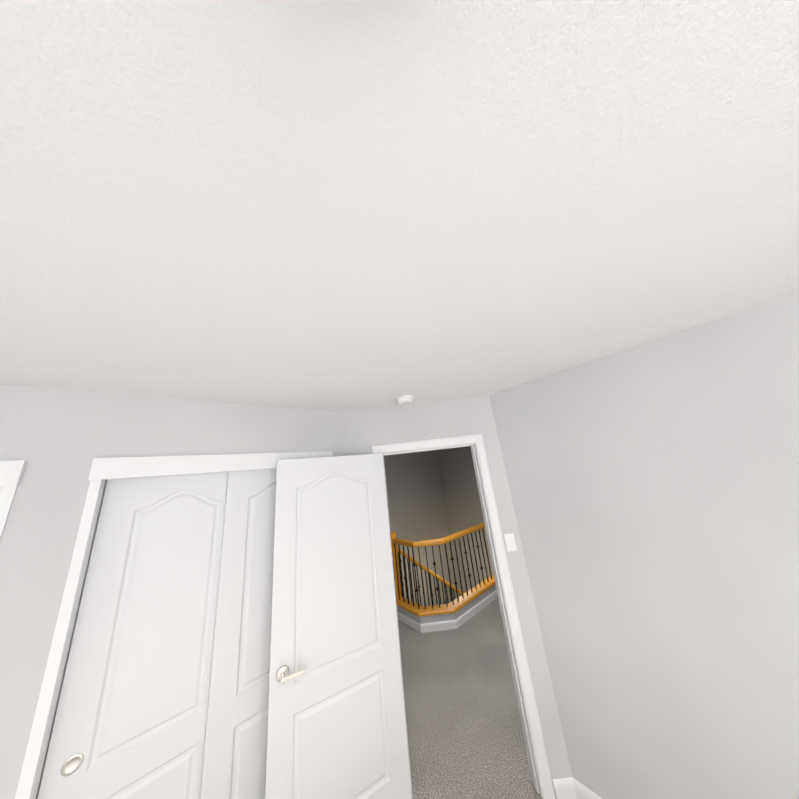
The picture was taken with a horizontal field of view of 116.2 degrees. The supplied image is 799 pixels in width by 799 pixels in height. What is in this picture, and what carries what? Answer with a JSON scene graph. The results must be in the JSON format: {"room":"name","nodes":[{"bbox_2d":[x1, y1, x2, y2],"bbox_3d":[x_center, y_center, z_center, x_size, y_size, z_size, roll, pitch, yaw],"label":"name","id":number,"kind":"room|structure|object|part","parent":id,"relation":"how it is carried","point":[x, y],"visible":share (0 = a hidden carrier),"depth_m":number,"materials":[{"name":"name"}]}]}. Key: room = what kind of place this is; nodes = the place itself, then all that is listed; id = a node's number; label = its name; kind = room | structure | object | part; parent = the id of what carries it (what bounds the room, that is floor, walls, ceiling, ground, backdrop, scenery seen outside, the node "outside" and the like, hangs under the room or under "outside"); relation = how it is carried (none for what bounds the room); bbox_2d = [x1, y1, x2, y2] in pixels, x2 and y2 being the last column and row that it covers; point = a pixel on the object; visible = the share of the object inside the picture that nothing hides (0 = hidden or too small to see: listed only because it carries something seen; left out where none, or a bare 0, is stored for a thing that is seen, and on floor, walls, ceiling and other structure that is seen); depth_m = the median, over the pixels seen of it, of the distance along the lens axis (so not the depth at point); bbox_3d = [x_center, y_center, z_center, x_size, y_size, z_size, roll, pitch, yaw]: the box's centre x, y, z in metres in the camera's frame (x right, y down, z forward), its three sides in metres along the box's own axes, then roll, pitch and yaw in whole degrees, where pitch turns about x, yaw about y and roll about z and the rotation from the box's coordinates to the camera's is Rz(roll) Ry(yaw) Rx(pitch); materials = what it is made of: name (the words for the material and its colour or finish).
{"room":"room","nodes":[
{"label":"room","id":0,"kind":"room"},
{"bbox_2d":[0,384,342,798],"bbox_3d":[-2.156,1.174,0.795,4.030,2.460,0.750,8,-22,-39],"label":"wall","id":1,"kind":"structure","parent":0,"point":[58,440],"depth_m":1.13,"materials":[{"name":"grey paint"}]},
{"bbox_2d":[0,460,26,539],"bbox_3d":[-2.037,1.231,0.437,1.248,2.122,0.164,8,-22,-39],"label":"window frame","id":2,"kind":"structure","parent":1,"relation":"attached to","point":[11,472],"depth_m":1.04,"materials":[{"name":"white wood"}]},
{"bbox_2d":[15,451,332,798],"bbox_3d":[-0.940,1.380,1.341,1.226,2.122,0.164,8,-22,-39],"label":"closet","id":3,"kind":"object","parent":1,"relation":"attached to","point":[102,470],"depth_m":1.25,"materials":[{"name":"white wood"}]},
{"bbox_3d":[-1.328,1.483,1.010,0.058,0.058,0.004,8,-22,-39],"label":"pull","id":4,"kind":"part","parent":3,"relation":"part of","materials":[{"name":"silver metal"}]},
{"bbox_3d":[-1.172,1.401,1.204,0.618,2.030,0.039,8,-22,-39],"label":"left closet door","id":5,"kind":"part","parent":3,"relation":"part of","materials":[{"name":"white wood"}]},
{"bbox_3d":[-0.749,1.442,1.500,0.618,2.030,0.039,8,-22,-39],"label":"right closet door","id":6,"kind":"part","parent":3,"relation":"part of","materials":[{"name":"white wood"}]},
{"bbox_2d":[0,0,798,411],"bbox_3d":[0.084,-0.227,1.516,8.090,0.150,7.040,8,-22,-39],"label":"ceiling","id":7,"kind":"structure","parent":0,"point":[336,204],"depth_m":0.52,"materials":[{"name":"white paint"}]},
{"bbox_2d":[395,395,413,404],"bbox_3d":[0.041,0.011,1.961,0.146,0.041,0.146,8,-22,-39],"label":"smoke detector","id":8,"kind":"object","parent":7,"relation":"attached to","point":[403,400],"visible":1,"depth_m":1.92,"materials":[{"name":"white plastic"}]},
{"bbox_2d":[384,450,459,606],"bbox_3d":[-1.811,3.331,3.230,8.090,5.260,0.150,8,-22,-39],"label":"wall","id":9,"kind":"structure","parent":0,"point":[433,494],"depth_m":5.40,"materials":[{"name":"paint"}]},
{"bbox_2d":[341,395,571,798],"bbox_3d":[0.265,1.223,1.853,1.378,2.460,0.125,-6,-17,1],"label":"wall","id":10,"kind":"structure","parent":0,"point":[364,431],"depth_m":2.02,"materials":[{"name":"grey paint"}]},
{"bbox_2d":[265,453,411,798],"bbox_3d":[-0.370,1.399,1.540,0.762,2.052,0.173,3,-19,-28],"label":"entry door","id":11,"kind":"structure","parent":10,"relation":"in","point":[336,722],"depth_m":1.50,"materials":[{"name":"white wood"}]},
{"bbox_3d":[-0.579,1.471,1.336,0.151,0.066,0.069,3,-19,-28],"label":"handle","id":12,"kind":"part","parent":11,"relation":"part of","materials":[{"name":"silver metal"}]},
{"bbox_2d":[371,433,554,798],"bbox_3d":[0.338,1.369,1.807,0.916,2.141,0.159,-6,-17,1],"label":"door frame","id":13,"kind":"structure","parent":10,"relation":"attached to","point":[534,741],"depth_m":1.73,"materials":[{"name":"white wood"}]},
{"bbox_2d":[504,533,516,551],"bbox_3d":[0.809,1.041,1.812,0.070,0.115,0.010,-6,-17,1],"label":"light switch","id":14,"kind":"object","parent":10,"relation":"attached to","point":[510,542],"visible":1,"depth_m":1.81,"materials":[{"name":"white plastic"}]},
{"bbox_2d":[552,777,601,798],"bbox_3d":[-0.016,1.642,-1.016,4.842,0.090,4.300,8,-22,-39],"label":"baseboard","id":15,"kind":"structure","parent":10,"relation":"attached to","point":[569,788],"depth_m":1.44,"materials":[{"name":"white wood"}]},
{"bbox_2d":[436,446,493,593],"bbox_3d":[2.748,3.064,4.019,0.150,5.260,4.570,8,-22,-39],"label":"wall","id":16,"kind":"structure","parent":0,"point":[462,502],"depth_m":5.58,"materials":[{"name":"paint"}]},
{"bbox_2d":[398,598,541,798],"bbox_3d":[0.353,2.279,0.659,7.940,0.250,6.890,8,-22,-39],"label":"floor","id":17,"kind":"structure","parent":0,"point":[466,740],"depth_m":2.00,"materials":[{"name":"carpet"}]},
{"bbox_2d":[397,584,496,623],"bbox_3d":[1.122,2.961,3.962,2.440,0.165,0.815,8,-22,-39],"label":"wall","id":18,"kind":"structure","parent":17,"relation":"on","point":[450,616],"depth_m":3.20,"materials":[{"name":"grey paint"}]},
{"bbox_2d":[390,522,495,616],"bbox_3d":[1.142,3.282,3.875,2.452,2.620,0.872,8,-22,-39],"label":"stair railing","id":19,"kind":"object","parent":18,"relation":"on","point":[457,603],"visible":0.54,"depth_m":3.54,"materials":[{"name":"brown wood"}]},
{"bbox_2d":[397,590,497,632],"bbox_3d":[1.125,2.996,3.941,2.454,0.086,0.829,8,-22,-39],"label":"baseboard","id":20,"kind":"structure","parent":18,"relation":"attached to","point":[458,622],"depth_m":3.17,"materials":[{"name":"white wood"}]},
{"bbox_2d":[489,292,798,798],"bbox_3d":[2.067,0.639,0.560,0.140,2.460,3.647,8,-22,-39],"label":"wall","id":21,"kind":"structure","parent":0,"point":[654,487],"depth_m":1.25,"materials":[{"name":"grey paint"}]}
]}

